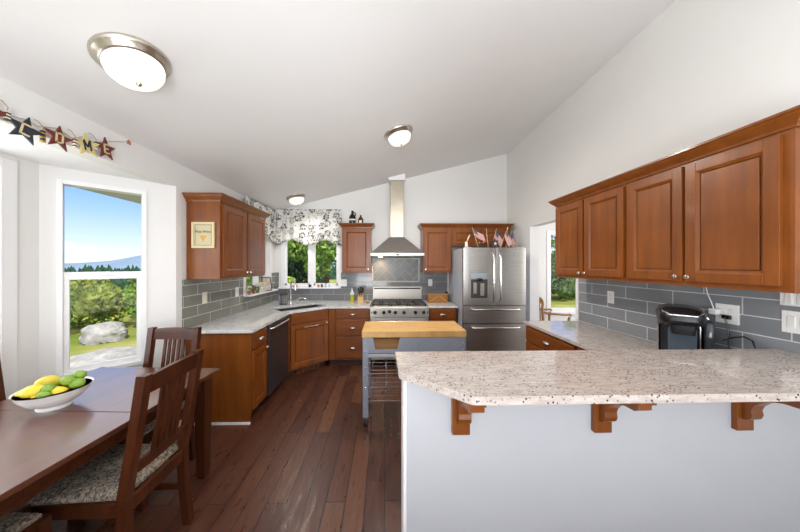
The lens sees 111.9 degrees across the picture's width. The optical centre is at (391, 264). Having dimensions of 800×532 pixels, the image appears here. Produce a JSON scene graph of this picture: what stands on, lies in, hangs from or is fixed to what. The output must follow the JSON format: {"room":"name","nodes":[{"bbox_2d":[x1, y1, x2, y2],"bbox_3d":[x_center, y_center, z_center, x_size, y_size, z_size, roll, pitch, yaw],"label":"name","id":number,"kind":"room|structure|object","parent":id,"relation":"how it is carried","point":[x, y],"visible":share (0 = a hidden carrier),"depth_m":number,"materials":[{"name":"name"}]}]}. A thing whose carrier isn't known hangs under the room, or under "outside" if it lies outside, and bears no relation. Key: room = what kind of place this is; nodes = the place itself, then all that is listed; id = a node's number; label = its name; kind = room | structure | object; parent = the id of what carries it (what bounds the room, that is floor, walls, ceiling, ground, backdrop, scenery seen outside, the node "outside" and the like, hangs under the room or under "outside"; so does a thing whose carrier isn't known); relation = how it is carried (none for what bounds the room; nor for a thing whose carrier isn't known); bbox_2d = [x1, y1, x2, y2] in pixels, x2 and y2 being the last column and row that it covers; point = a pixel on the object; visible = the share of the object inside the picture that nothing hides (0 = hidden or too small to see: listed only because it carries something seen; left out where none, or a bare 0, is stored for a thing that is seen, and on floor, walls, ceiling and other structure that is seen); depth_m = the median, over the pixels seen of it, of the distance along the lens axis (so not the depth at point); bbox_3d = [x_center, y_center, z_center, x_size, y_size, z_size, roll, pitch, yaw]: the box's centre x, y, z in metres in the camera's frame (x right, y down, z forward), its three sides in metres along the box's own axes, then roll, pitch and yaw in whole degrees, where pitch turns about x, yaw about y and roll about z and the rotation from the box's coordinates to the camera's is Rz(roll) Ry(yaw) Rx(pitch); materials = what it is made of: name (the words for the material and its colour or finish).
{"room":"kitchen","nodes":[
{"label":"kitchen","id":0,"kind":"room"},
{"bbox_2d":[0,152,38,390],"bbox_3d":[-2.573,0.405,1.312,0.100,2.270,1.268,0,0,-1],"label":"wall","id":1,"kind":"structure","parent":0,"point":[27,171],"depth_m":1.89,"materials":[{"name":"paint"}]},
{"bbox_2d":[0,157,16,398],"bbox_3d":[-2.512,0.100,1.284,0.020,1.640,1.070,0,0,-1],"label":"bay window","id":2,"kind":"structure","parent":1,"relation":"in","point":[8,168],"depth_m":1.77,"materials":[{"name":"white paint"}]},
{"bbox_2d":[0,128,149,181],"bbox_3d":[-2.303,-0.738,1.318,0.439,0.015,2.113,0,0,-1],"label":"ceiling","id":3,"kind":"structure","parent":0,"point":[18,146],"depth_m":1.82,"materials":[{"name":"white paint"}]},
{"bbox_2d":[39,164,175,378],"bbox_3d":[-2.301,0.405,2.259,0.100,2.270,0.778,0,0,45],"label":"wall","id":4,"kind":"structure","parent":0,"point":[161,198],"depth_m":2.31,"materials":[{"name":"paint"}]},
{"bbox_2d":[56,178,146,377],"bbox_3d":[-2.336,0.106,2.207,0.102,1.496,0.498,0,0,45],"label":"window","id":5,"kind":"structure","parent":4,"relation":"in","point":[63,278],"depth_m":2.09,"materials":[{"name":"white paint"}]},
{"bbox_2d":[79,180,141,203],"bbox_3d":[-2.584,-0.805,2.188,0.940,0.109,7.500,0,0,-1],"label":"roof eave","id":6,"kind":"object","parent":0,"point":[133,198],"depth_m":2.92},
{"bbox_2d":[0,76,274,427],"bbox_3d":[-2.006,0.295,0.611,0.120,2.490,8.520,0,0,-1],"label":"wall","id":7,"kind":"structure","parent":0,"point":[135,159],"depth_m":2.00,"materials":[{"name":"paint"}]},
{"bbox_2d":[13,116,118,142],"bbox_3d":[-1.966,-0.836,1.642,0.002,0.155,0.722,0,0,-1],"label":"twine","id":8,"kind":"object","parent":7,"relation":"attached to","point":[13,116],"visible":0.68,"depth_m":1.64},
{"bbox_2d":[1,100,10,120],"bbox_3d":[-1.938,-0.778,1.352,0.021,0.100,0.039,0,0,12],"label":"bead","id":9,"kind":"object","parent":8,"relation":"hanging from","point":[7,117],"visible":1,"depth_m":1.36},
{"bbox_2d":[9,117,43,144],"bbox_3d":[-1.933,-0.718,1.432,0.013,0.144,0.141,0,0,7],"label":"star ornament","id":10,"kind":"object","parent":8,"relation":"hanging from","point":[24,128],"visible":1,"depth_m":1.43,"materials":[{"name":"blue paint"}]},
{"bbox_2d":[34,119,45,142],"bbox_3d":[-1.941,-0.741,1.494,0.021,0.117,0.039,0,0,12],"label":"bead","id":11,"kind":"object","parent":8,"relation":"hanging from","point":[42,137],"visible":1,"depth_m":1.50,"materials":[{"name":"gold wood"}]},
{"bbox_2d":[44,126,72,151],"bbox_3d":[-1.938,-0.746,1.577,0.013,0.138,0.142,0,0,-1],"label":"star ornament","id":12,"kind":"object","parent":8,"relation":"hanging from","point":[57,137],"visible":1,"depth_m":1.57,"materials":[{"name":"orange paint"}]},
{"bbox_2d":[71,132,99,156],"bbox_3d":[-1.942,-0.767,1.720,0.013,0.145,0.144,0,0,7],"label":"star ornament","id":13,"kind":"object","parent":8,"relation":"hanging from","point":[86,145],"visible":1,"depth_m":1.72,"materials":[{"name":"yellow wood"}]},
{"bbox_2d":[94,137,114,159],"bbox_3d":[-1.944,-0.797,1.839,0.013,0.143,0.146,0,0,-7],"label":"star ornament","id":14,"kind":"object","parent":8,"relation":"hanging from","point":[106,149],"visible":1,"depth_m":1.83,"materials":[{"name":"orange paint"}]},
{"bbox_2d":[182,192,270,278],"bbox_3d":[-1.813,-0.276,3.124,0.378,0.832,1.106,0,0,-1],"label":"upper cabinet","id":15,"kind":"object","parent":7,"relation":"attached to","point":[239,250],"visible":1,"depth_m":2.71,"materials":[{"name":"brown wood"}]},
{"bbox_2d":[191,222,214,247],"bbox_3d":[-1.821,-0.290,2.617,0.216,0.252,0.020,0,0,-1],"label":"framed sign","id":16,"kind":"object","parent":15,"relation":"attached to","point":[202,233],"visible":1,"depth_m":2.62,"materials":[{"name":"paper"}]},
{"bbox_2d":[182,273,274,327],"bbox_3d":[-2.015,0.381,3.657,0.008,0.491,2.170,0,0,-1],"label":"tiled wall","id":17,"kind":"structure","parent":7,"relation":"attached to","point":[222,302],"depth_m":3.05,"materials":[{"name":"tile"}]},
{"bbox_2d":[243,235,271,295],"bbox_3d":[-2.071,-0.177,4.131,0.102,1.195,0.910,0,0,-1],"label":"window","id":18,"kind":"structure","parent":7,"relation":"in","point":[268,244],"depth_m":4.49,"materials":[{"name":"white paint"}]},
{"bbox_2d":[242,196,275,242],"bbox_3d":[-1.992,-0.660,4.153,0.079,0.550,1.050,0,0,-1],"label":"window valance","id":19,"kind":"object","parent":7,"relation":"attached to","point":[270,222],"visible":0.54,"depth_m":4.37,"materials":[{"name":"white fabric"}]},
{"bbox_2d":[244,289,277,296],"bbox_3d":[-1.982,0.422,4.173,0.099,0.025,0.960,0,0,-1],"label":"trim","id":20,"kind":"structure","parent":7,"relation":"attached to","point":[259,293],"depth_m":3.92,"materials":[{"name":"white paint"}]},
{"bbox_2d":[261,277,271,290],"bbox_3d":[-1.966,0.300,4.269,0.049,0.218,0.170,0,0,27],"label":"photo frame","id":21,"kind":"object","parent":20,"relation":"on","point":[267,280],"visible":0.73,"depth_m":4.28,"materials":[{"name":"orange paint"}]},
{"bbox_2d":[10,360,400,531],"bbox_3d":[1.183,1.590,0.689,7.600,0.100,8.520,0,0,-1],"label":"floor","id":22,"kind":"structure","parent":0,"point":[306,460],"depth_m":2.04,"materials":[{"name":"brown wood"}]},
{"bbox_2d":[0,512,51,531],"bbox_3d":[-1.714,1.025,0.922,0.432,1.030,0.542,0,0,2],"label":"dining chair","id":23,"kind":"object","parent":22,"relation":"on","point":[11,521],"visible":0.98,"depth_m":1.14,"materials":[{"name":"fabric"}]},
{"bbox_2d":[0,360,79,523],"bbox_3d":[-2.157,1.025,1.432,0.542,1.030,0.432,0,0,1],"label":"dining chair","id":24,"kind":"object","parent":22,"relation":"on","point":[2,389],"visible":0.04,"depth_m":1.63,"materials":[{"name":"brown wood"}]},
{"bbox_2d":[0,367,219,516],"bbox_3d":[-1.774,1.160,1.442,0.926,0.760,1.230,0,0,2],"label":"dining table","id":25,"kind":"object","parent":22,"relation":"on","point":[37,450],"visible":0.7,"depth_m":1.33,"materials":[{"name":"brown wood"}]},
{"bbox_2d":[8,376,93,412],"bbox_3d":[-1.855,0.727,1.488,0.294,0.105,0.294,0,0,-1],"label":"fruit bowl","id":26,"kind":"object","parent":25,"relation":"on","point":[56,401],"visible":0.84,"depth_m":1.42,"materials":[{"name":"white ceramic"}]},
{"bbox_2d":[19,384,42,397],"bbox_3d":[-1.881,0.667,1.416,0.080,0.076,0.081,0,0,33],"label":"lemon","id":27,"kind":"object","parent":26,"relation":"in","point":[32,390],"visible":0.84,"depth_m":1.39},
{"bbox_2d":[35,390,51,397],"bbox_3d":[-1.815,0.682,1.411,0.060,0.050,0.049,0,0,-10],"label":"lime","id":28,"kind":"object","parent":26,"relation":"in","point":[44,393],"visible":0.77,"depth_m":1.40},
{"bbox_2d":[33,375,60,385],"bbox_3d":[-1.922,0.662,1.515,0.080,0.080,0.102,0,0,22],"label":"mango","id":29,"kind":"object","parent":26,"relation":"on","point":[51,379],"visible":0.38,"depth_m":1.50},
{"bbox_2d":[39,384,55,391],"bbox_3d":[-1.833,0.662,1.436,0.063,0.051,0.051,0,0,-5],"label":"lime","id":30,"kind":"object","parent":26,"relation":"in","point":[50,387],"visible":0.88,"depth_m":1.43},
{"bbox_2d":[51,386,68,393],"bbox_3d":[-1.795,0.690,1.456,0.068,0.065,0.069,0,0,-16],"label":"lemon","id":31,"kind":"object","parent":26,"relation":"in","point":[59,389],"visible":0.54,"depth_m":1.45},
{"bbox_2d":[59,375,76,385],"bbox_3d":[-1.793,0.640,1.499,0.067,0.055,0.055,0,0,-23],"label":"lime","id":32,"kind":"object","parent":26,"relation":"in","point":[66,380],"visible":0.94,"depth_m":1.48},
{"bbox_2d":[68,378,85,388],"bbox_3d":[-1.757,0.662,1.511,0.067,0.055,0.055,0,0,-20],"label":"lime","id":33,"kind":"object","parent":26,"relation":"in","point":[78,382],"visible":0.98,"depth_m":1.50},
{"bbox_2d":[71,370,86,377],"bbox_3d":[-1.788,0.632,1.547,0.064,0.054,0.053,0,0,-25],"label":"lime","id":34,"kind":"object","parent":26,"relation":"in","point":[81,373],"visible":0.69,"depth_m":1.54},
{"bbox_2d":[18,349,203,531],"bbox_3d":[-1.399,1.025,1.425,0.542,1.030,0.432,0,0,-2],"label":"dining chair","id":35,"kind":"object","parent":22,"relation":"on","point":[116,476],"visible":0.96,"depth_m":1.35,"materials":[{"name":"brown wood"}]},
{"bbox_2d":[117,327,201,511],"bbox_3d":[-1.769,1.025,1.958,0.432,1.030,0.542,0,0,1],"label":"dining chair","id":36,"kind":"object","parent":22,"relation":"on","point":[153,333],"visible":0.2,"depth_m":2.18,"materials":[{"name":"brown wood"}]},
{"bbox_2d":[186,327,268,424],"bbox_3d":[-1.651,1.099,2.771,0.674,0.883,0.349,0,0,-1],"label":"base cabinet","id":37,"kind":"object","parent":22,"relation":"on","point":[239,388],"depth_m":2.62,"materials":[{"name":"brown wood"}]},
{"bbox_2d":[260,315,289,404],"bbox_3d":[-1.633,1.099,3.251,0.677,0.879,0.596,0,0,-1],"label":"dishwasher","id":38,"kind":"object","parent":22,"relation":"on","point":[277,331],"visible":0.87,"depth_m":3.16,"materials":[{"name":"black metal"}]},
{"bbox_2d":[285,309,328,377],"bbox_3d":[-1.487,1.098,4.157,1.080,0.882,1.185,0,0,-1],"label":"base cabinet","id":39,"kind":"object","parent":22,"relation":"on","point":[308,332],"visible":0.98,"depth_m":3.83,"materials":[{"name":"brown wood"}]},
{"bbox_2d":[193,300,371,333],"bbox_3d":[-1.161,0.641,3.677,1.697,0.030,2.169,0,0,-1],"label":"countertop","id":40,"kind":"structure","parent":39,"relation":"on","point":[252,320],"depth_m":3.35,"materials":[{"name":"stone"}]},
{"bbox_2d":[279,293,287,304],"bbox_3d":[-1.705,0.540,4.280,0.144,0.170,0.139,0,0,-1],"label":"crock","id":41,"kind":"object","parent":40,"relation":"on","point":[283,297],"visible":0.98,"depth_m":4.22,"materials":[{"name":"silver"}]},
{"bbox_2d":[276,305,319,310],"bbox_3d":[-1.366,0.751,4.049,0.395,0.189,0.746,0,0,44],"label":"sink","id":42,"kind":"object","parent":40,"relation":"in","point":[310,306],"visible":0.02,"depth_m":4.22,"materials":[{"name":"metal"}]},
{"bbox_2d":[358,287,363,302],"bbox_3d":[-0.510,0.494,4.539,0.106,0.263,0.120,0,0,-1],"label":"knife block","id":43,"kind":"object","parent":40,"relation":"on","point":[360,294],"visible":1,"depth_m":4.50,"materials":[{"name":"brown wood"}]},
{"bbox_2d":[297,363,318,373],"bbox_3d":[-1.195,1.486,3.896,0.007,0.077,0.350,0,0,44],"label":"floor vent","id":44,"kind":"object","parent":39,"relation":"attached to","point":[301,370],"depth_m":3.88,"materials":[{"name":"brown wood"}]},
{"bbox_2d":[298,364,317,372],"bbox_3d":[-1.192,1.486,3.893,0.002,0.052,0.311,0,0,44],"label":"grille","id":45,"kind":"object","parent":39,"relation":"attached to","point":[301,370],"depth_m":3.88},
{"bbox_2d":[329,303,371,364],"bbox_3d":[-0.638,1.098,4.409,0.625,0.882,0.724,0,0,-1],"label":"base cabinet","id":46,"kind":"object","parent":22,"relation":"on","point":[346,326],"visible":0.86,"depth_m":4.08,"materials":[{"name":"brown wood"}]},
{"bbox_2d":[370,287,428,366],"bbox_3d":[0.117,0.960,4.370,0.876,1.160,0.829,0,0,-1],"label":"gas range","id":47,"kind":"object","parent":22,"relation":"on","point":[388,303],"visible":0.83,"depth_m":4.09,"materials":[{"name":"silver metal"}]},
{"bbox_2d":[371,303,426,306],"bbox_3d":[0.117,0.628,4.394,0.846,0.013,0.660,0,0,-1],"label":"cooktop","id":48,"kind":"object","parent":47,"relation":"in","point":[374,304],"depth_m":4.10,"materials":[{"name":"metal"}]},
{"bbox_2d":[362,321,466,425],"bbox_3d":[0.218,1.086,2.800,1.004,0.908,0.475,0,0,-1],"label":"kitchen cart","id":49,"kind":"object","parent":22,"relation":"on","point":[379,338],"visible":0.64,"depth_m":2.59,"materials":[{"name":"grey paint"}]},
{"bbox_2d":[368,353,394,356],"bbox_3d":[0.217,0.868,2.806,0.896,0.035,0.426,0,0,-1],"label":"shelf","id":50,"kind":"object","parent":49,"relation":"attached to","point":[369,354],"depth_m":2.59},
{"bbox_2d":[368,358,397,377],"bbox_3d":[0.217,1.062,2.806,0.902,0.051,0.415,0,0,-1],"label":"wire basket","id":51,"kind":"object","parent":49,"relation":"on","point":[369,359],"depth_m":2.89,"materials":[{"name":"silver metal"}]},
{"bbox_2d":[368,370,400,400],"bbox_3d":[0.217,1.240,2.806,0.902,0.136,0.415,0,0,-1],"label":"wire basket","id":52,"kind":"object","parent":49,"relation":"on","point":[369,375],"depth_m":2.90,"materials":[{"name":"silver metal"}]},
{"bbox_2d":[428,308,455,321],"bbox_3d":[0.779,1.098,4.443,0.430,0.882,0.724,0,0,-1],"label":"base cabinet","id":53,"kind":"object","parent":22,"relation":"on","point":[435,314],"visible":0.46,"depth_m":4.11,"materials":[{"name":"brown wood"}]},
{"bbox_2d":[423,300,457,307],"bbox_3d":[0.784,0.641,4.457,0.450,0.030,0.706,0,0,-1],"label":"countertop","id":54,"kind":"structure","parent":53,"relation":"on","point":[449,304],"depth_m":4.17,"materials":[{"name":"stone"}]},
{"bbox_2d":[426,293,448,302],"bbox_3d":[0.779,0.556,4.550,0.372,0.138,0.212,0,0,-1],"label":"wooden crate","id":55,"kind":"object","parent":54,"relation":"on","point":[431,297],"visible":1,"depth_m":4.46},
{"bbox_2d":[449,247,525,350],"bbox_3d":[1.488,0.640,4.307,0.912,1.800,0.981,0,0,-1],"label":"refrigerator","id":56,"kind":"object","parent":22,"relation":"on","point":[487,286],"visible":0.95,"depth_m":3.89,"materials":[{"name":"silver metal"}]},
{"bbox_2d":[472,227,485,247],"bbox_3d":[1.347,-0.424,4.149,0.220,0.325,0.040,0,0,7],"label":"flag","id":57,"kind":"object","parent":56,"relation":"on","point":[478,235],"visible":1,"depth_m":4.16,"materials":[{"name":"multicoloured fabric"}]},
{"bbox_2d":[500,228,511,247],"bbox_3d":[1.750,-0.415,4.120,0.207,0.319,0.046,0,0,-20],"label":"flag","id":58,"kind":"object","parent":56,"relation":"on","point":[508,239],"visible":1,"depth_m":4.14,"materials":[{"name":"multicoloured fabric"}]},
{"bbox_2d":[526,325,577,350],"bbox_3d":[1.799,1.098,2.620,0.654,0.882,0.800,0,0,-1],"label":"base cabinet","id":59,"kind":"object","parent":22,"relation":"on","point":[537,340],"visible":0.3,"depth_m":2.67,"materials":[{"name":"brown wood"}]},
{"bbox_2d":[523,321,656,349],"bbox_3d":[1.817,0.641,2.220,0.636,0.030,1.630,0,0,-1],"label":"countertop","id":60,"kind":"structure","parent":59,"relation":"on","point":[586,336],"depth_m":2.36,"materials":[{"name":"stone"}]},
{"bbox_2d":[656,303,714,349],"bbox_3d":[1.972,0.452,1.816,0.268,0.348,0.337,0,0,41],"label":"coffee maker","id":61,"kind":"object","parent":60,"relation":"on","point":[679,326],"visible":0.78,"depth_m":1.75,"materials":[{"name":"black plastic"}]},
{"bbox_2d":[539,297,571,320],"bbox_3d":[2.571,1.016,4.514,0.568,1.050,0.536,0,0,-1],"label":"wooden armchair","id":62,"kind":"object","parent":22,"relation":"on","point":[541,310],"visible":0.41,"depth_m":4.25,"materials":[{"name":"brown wood"}]},
{"bbox_2d":[0,0,675,209],"bbox_3d":[0.069,-1.512,0.662,4.270,1.185,8.520,0,0,-1],"label":"ceiling","id":63,"kind":"structure","parent":0,"point":[268,101],"depth_m":1.96,"materials":[{"name":"paint"}]},
{"bbox_2d":[87,32,171,91],"bbox_3d":[-1.380,-1.045,1.442,0.322,0.186,0.330,0,0,-16],"label":"ceiling light","id":64,"kind":"object","parent":63,"relation":"attached to","point":[133,62],"visible":1,"depth_m":1.36,"materials":[{"name":"glass"}]},
{"bbox_2d":[286,194,304,204],"bbox_3d":[-1.515,-1.034,4.294,0.293,0.169,0.300,0,0,-16],"label":"ceiling light","id":65,"kind":"object","parent":63,"relation":"attached to","point":[295,199],"visible":1,"depth_m":4.21,"materials":[{"name":"glass"}]},
{"bbox_2d":[384,125,412,146],"bbox_3d":[0.082,-1.427,3.023,0.322,0.186,0.330,0,0,-16],"label":"ceiling light","id":66,"kind":"object","parent":63,"relation":"attached to","point":[400,135],"visible":1,"depth_m":2.93,"materials":[{"name":"glass"}]},
{"bbox_2d":[275,154,576,320],"bbox_3d":[1.356,-0.310,4.895,7.050,3.700,0.120,0,0,-1],"label":"wall","id":67,"kind":"structure","parent":0,"point":[473,192],"depth_m":4.82,"materials":[{"name":"paint"}]},
{"bbox_2d":[275,209,341,245],"bbox_3d":[-1.446,-0.655,4.728,1.180,0.640,0.075,0,0,-1],"label":"window valance","id":68,"kind":"object","parent":67,"relation":"attached to","point":[307,227],"visible":0.98,"depth_m":4.72,"materials":[{"name":"white fabric"}]},
{"bbox_2d":[281,241,340,287],"bbox_3d":[-1.410,-0.188,4.806,1.045,1.205,0.102,0,0,-1],"label":"window","id":69,"kind":"structure","parent":67,"relation":"in","point":[284,247],"depth_m":4.79,"materials":[{"name":"white paint"}]},
{"bbox_2d":[338,223,374,272],"bbox_3d":[-0.575,-0.279,4.591,0.591,0.817,0.383,0,0,-1],"label":"upper cabinet","id":70,"kind":"object","parent":67,"relation":"attached to","point":[356,237],"visible":1,"depth_m":4.44,"materials":[{"name":"brown wood"}]},
{"bbox_2d":[275,257,446,300],"bbox_3d":[-0.517,0.233,4.784,3.040,0.786,0.008,0,0,-1],"label":"tiled wall","id":71,"kind":"structure","parent":67,"relation":"attached to","point":[354,280],"depth_m":4.78,"materials":[{"name":"tile"}]},
{"bbox_2d":[278,287,338,288],"bbox_3d":[-1.446,0.403,4.743,1.060,0.025,0.044,0,0,-1],"label":"trim","id":72,"kind":"structure","parent":71,"relation":"attached to","point":[278,287],"depth_m":4.72,"materials":[{"name":"white paint"}]},
{"bbox_2d":[372,258,418,281],"bbox_3d":[0.083,0.090,4.785,0.840,0.430,0.018,0,0,-1],"label":"panel","id":73,"kind":"object","parent":71,"relation":"attached to","point":[383,269],"visible":1,"depth_m":4.78,"materials":[{"name":"tile"}]},
{"bbox_2d":[388,174,404,184],"bbox_3d":[0.094,-1.472,4.648,0.275,0.108,0.308,0,0,-1],"label":"trim","id":74,"kind":"structure","parent":67,"relation":"attached to","point":[401,177],"depth_m":4.50,"materials":[{"name":"white paint"}]},
{"bbox_2d":[370,180,423,256],"bbox_3d":[0.094,-0.772,4.519,0.852,1.286,0.539,0,0,-1],"label":"range hood","id":75,"kind":"object","parent":67,"relation":"attached to","point":[396,245],"visible":1,"depth_m":4.51,"materials":[{"name":"metal"}]},
{"bbox_2d":[417,223,451,272],"bbox_3d":[0.733,-0.279,4.623,0.533,0.817,0.383,0,0,-1],"label":"upper cabinet","id":76,"kind":"object","parent":67,"relation":"attached to","point":[435,238],"visible":1,"depth_m":4.48,"materials":[{"name":"brown wood"}]},
{"bbox_2d":[451,223,513,246],"bbox_3d":[1.519,-0.501,4.642,1.038,0.372,0.383,0,0,-1],"label":"upper cabinet","id":77,"kind":"object","parent":67,"relation":"attached to","point":[460,232],"visible":0.8,"depth_m":4.49,"materials":[{"name":"brown wood"}]},
{"bbox_2d":[547,231,575,311],"bbox_3d":[3.336,0.120,4.922,1.060,1.470,0.102,0,0,-1],"label":"window","id":78,"kind":"structure","parent":67,"relation":"in","point":[549,233],"depth_m":4.86,"materials":[{"name":"white paint"}]},
{"bbox_2d":[401,380,799,531],"bbox_3d":[1.109,1.021,1.295,2.113,1.038,0.143,0,0,-1],"label":"wall","id":79,"kind":"structure","parent":0,"point":[668,467],"depth_m":1.22,"materials":[{"name":"paint"}]},
{"bbox_2d":[451,398,486,434],"bbox_3d":[0.310,0.625,1.094,0.078,0.243,0.225,0,0,-1],"label":"corbel","id":80,"kind":"object","parent":79,"relation":"attached to","point":[461,417],"visible":0.56,"depth_m":1.16,"materials":[{"name":"brown wood"}]},
{"bbox_2d":[395,349,799,404],"bbox_3d":[1.093,0.485,1.236,2.132,0.031,0.507,0,0,-1],"label":"countertop","id":81,"kind":"structure","parent":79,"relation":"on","point":[683,375],"depth_m":1.14,"materials":[{"name":"stone"}]},
{"bbox_2d":[591,403,656,432],"bbox_3d":[0.946,0.625,1.110,0.078,0.243,0.225,0,0,-1],"label":"corbel","id":82,"kind":"object","parent":79,"relation":"attached to","point":[602,415],"visible":0.42,"depth_m":1.18,"materials":[{"name":"brown wood"}]},
{"bbox_2d":[731,401,799,430],"bbox_3d":[1.600,0.625,1.126,0.078,0.243,0.225,0,0,-1],"label":"corbel","id":83,"kind":"object","parent":79,"relation":"attached to","point":[743,414],"visible":0.38,"depth_m":1.21,"materials":[{"name":"brown wood"}]},
{"bbox_2d":[507,0,799,342],"bbox_3d":[2.255,-0.310,0.655,0.140,3.700,8.400,0,0,-1],"label":"wall","id":84,"kind":"structure","parent":0,"point":[701,71],"depth_m":2.13,"materials":[{"name":"paint"}]},
{"bbox_2d":[576,278,578,319],"bbox_3d":[2.115,0.021,3.063,0.019,1.211,0.039,0,0,-1],"label":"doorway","id":85,"kind":"structure","parent":84,"relation":"in","point":[577,279],"depth_m":3.05,"materials":[{"name":"white paint"}]},
{"bbox_2d":[548,174,626,281],"bbox_3d":[1.942,-0.286,2.541,0.383,0.832,0.911,0,0,-1],"label":"upper cabinet","id":86,"kind":"object","parent":84,"relation":"attached to","point":[591,221],"visible":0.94,"depth_m":2.39,"materials":[{"name":"brown wood"}]},
{"bbox_2d":[579,279,799,353],"bbox_3d":[2.146,0.379,2.028,0.008,0.495,2.030,0,0,-1],"label":"tiled wall","id":87,"kind":"structure","parent":84,"relation":"attached to","point":[633,310],"depth_m":1.97,"materials":[{"name":"tile"}]},
{"bbox_2d":[607,291,613,303],"bbox_3d":[2.124,0.312,2.613,0.008,0.118,0.075,0,0,-1],"label":"wall outlet","id":88,"kind":"object","parent":87,"relation":"attached to","point":[610,294],"visible":1,"depth_m":2.61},
{"bbox_2d":[706,287,720,314],"bbox_3d":[2.121,0.228,1.823,0.035,0.191,0.141,0,0,-1],"label":"plug adapter","id":89,"kind":"object","parent":87,"relation":"attached to","point":[713,310],"visible":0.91,"depth_m":1.77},
{"bbox_2d":[715,303,739,324],"bbox_3d":[2.146,0.312,1.725,0.008,0.122,0.118,0,0,-1],"label":"wall outlet","id":90,"kind":"object","parent":87,"relation":"attached to","point":[726,309],"visible":0.94,"depth_m":1.71,"materials":[{"name":"plastic"}]},
{"bbox_2d":[721,314,755,348],"bbox_3d":[2.116,0.463,1.643,0.059,0.290,0.189,0,0,-1],"label":"power cord","id":91,"kind":"object","parent":90,"relation":"attached to","point":[729,317],"visible":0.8,"depth_m":1.70,"materials":[{"name":"black plastic"}]},
{"bbox_2d":[780,292,799,306],"bbox_3d":[2.151,0.178,1.438,0.010,0.083,0.112,0,0,-1],"label":"light switch","id":92,"kind":"object","parent":87,"relation":"attached to","point":[790,299],"visible":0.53,"depth_m":1.45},
{"bbox_2d":[782,310,799,333],"bbox_3d":[2.152,0.306,1.428,0.010,0.118,0.118,0,0,-1],"label":"light switch","id":93,"kind":"object","parent":87,"relation":"attached to","point":[790,320],"visible":1,"depth_m":1.45,"materials":[{"name":"plastic"}]},
{"bbox_2d":[620,105,799,293],"bbox_3d":[1.964,-0.286,1.629,0.383,0.832,0.910,0,0,-1],"label":"upper cabinet","id":94,"kind":"object","parent":84,"relation":"attached to","point":[722,211],"visible":1,"depth_m":1.47,"materials":[{"name":"brown wood"}]},
{"label":"outside","id":95,"kind":"structure","parent":0,"visible":0},
{"bbox_2d":[70,280,575,356],"bbox_3d":[5.656,2.215,14.142,56.000,0.150,52.000,0,0,-1],"label":"lawn","id":96,"kind":"structure","parent":95,"point":[76,348],"depth_m":8.43,"materials":[{"name":"plant"}]},
{"bbox_2d":[70,288,77,327],"bbox_3d":[-10.332,1.265,7.852,1.489,1.778,1.464,0,0,-1],"label":"shrub","id":97,"kind":"object","parent":96,"relation":"on","point":[73,320],"visible":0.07,"depth_m":8.30,"materials":[{"name":"green plant"}]},
{"bbox_2d":[70,279,113,327],"bbox_3d":[-11.159,1.265,9.628,1.690,1.779,1.612,0,0,-1],"label":"shrub","id":98,"kind":"object","parent":96,"relation":"on","point":[77,289],"visible":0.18,"depth_m":9.59,"materials":[{"name":"green plant"}]},
{"bbox_2d":[72,284,126,324],"bbox_3d":[-9.299,1.378,8.593,1.165,1.550,1.375,0,0,-26],"label":"shrub","id":99,"kind":"object","parent":96,"relation":"on","point":[97,301],"visible":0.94,"depth_m":8.45,"materials":[{"name":"green plant"}]},
{"bbox_2d":[79,321,127,344],"bbox_3d":[-8.124,1.873,7.636,1.019,0.558,0.935,0,0,-1],"label":"boulder","id":100,"kind":"object","parent":96,"relation":"on","point":[110,331],"visible":1,"depth_m":7.39,"materials":[{"name":"stone"}]},
{"bbox_2d":[70,347,136,366],"bbox_3d":[-5.263,2.019,5.224,2.803,0.732,1.800,0,0,-1],"label":"flat rock","id":101,"kind":"object","parent":96,"relation":"on","point":[110,353],"visible":0.07,"depth_m":5.08,"materials":[{"name":"stone"}]},
{"bbox_2d":[120,283,136,318],"bbox_3d":[-8.308,1.282,9.508,1.545,1.737,1.590,0,0,23],"label":"shrub","id":102,"kind":"object","parent":96,"relation":"on","point":[133,302],"visible":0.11,"depth_m":8.97,"materials":[{"name":"green plant"}]},
{"bbox_2d":[122,270,139,314],"bbox_3d":[-9.722,1.170,11.002,1.608,1.971,2.035,0,0,27],"label":"shrub","id":103,"kind":"object","parent":96,"relation":"on","point":[132,281],"visible":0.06,"depth_m":10.49,"materials":[{"name":"green plant"}]},
{"bbox_2d":[288,240,323,282],"bbox_3d":[-5.456,-2.853,14.141,3.886,9.990,4.068,0,0,43],"label":"tree","id":104,"kind":"object","parent":96,"relation":"on","point":[295,268],"visible":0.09,"depth_m":13.22,"materials":[{"name":"green plant"}]},
{"bbox_2d":[288,240,335,282],"bbox_3d":[-2.625,-1.212,10.132,3.136,6.709,2.338,0,0,30],"label":"tree","id":105,"kind":"object","parent":96,"relation":"on","point":[327,252],"visible":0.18,"depth_m":9.62,"materials":[{"name":"green plant"}]},
{"bbox_2d":[551,251,575,298],"bbox_3d":[10.614,0.491,16.903,3.757,3.352,3.060,0,0,-41],"label":"shrub","id":106,"kind":"object","parent":96,"relation":"on","point":[560,286],"visible":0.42,"depth_m":15.94,"materials":[{"name":"green plant"}]},
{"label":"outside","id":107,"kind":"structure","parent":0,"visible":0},
{"bbox_3d":[-81.656,9.160,79.797,146.820,12.760,144.765,0,0,-1],"label":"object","id":108,"kind":"object","parent":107,"visible":0},
{"bbox_2d":[65,264,335,289],"bbox_3d":[-81.985,5.162,80.366,140.255,12.286,139.430,0,0,-1],"label":"treeline","id":109,"kind":"object","parent":108,"relation":"on","point":[123,282],"visible":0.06,"depth_m":96.85,"materials":[{"name":"plant"}]},
{"bbox_3d":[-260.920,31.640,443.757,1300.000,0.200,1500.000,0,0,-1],"label":"valley","id":110,"kind":"object","parent":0,"visible":0},
{"bbox_2d":[65,255,334,271],"bbox_3d":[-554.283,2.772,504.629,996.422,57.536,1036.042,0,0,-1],"label":"mountains","id":111,"kind":"object","parent":110,"relation":"on","point":[135,261],"visible":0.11,"depth_m":461.84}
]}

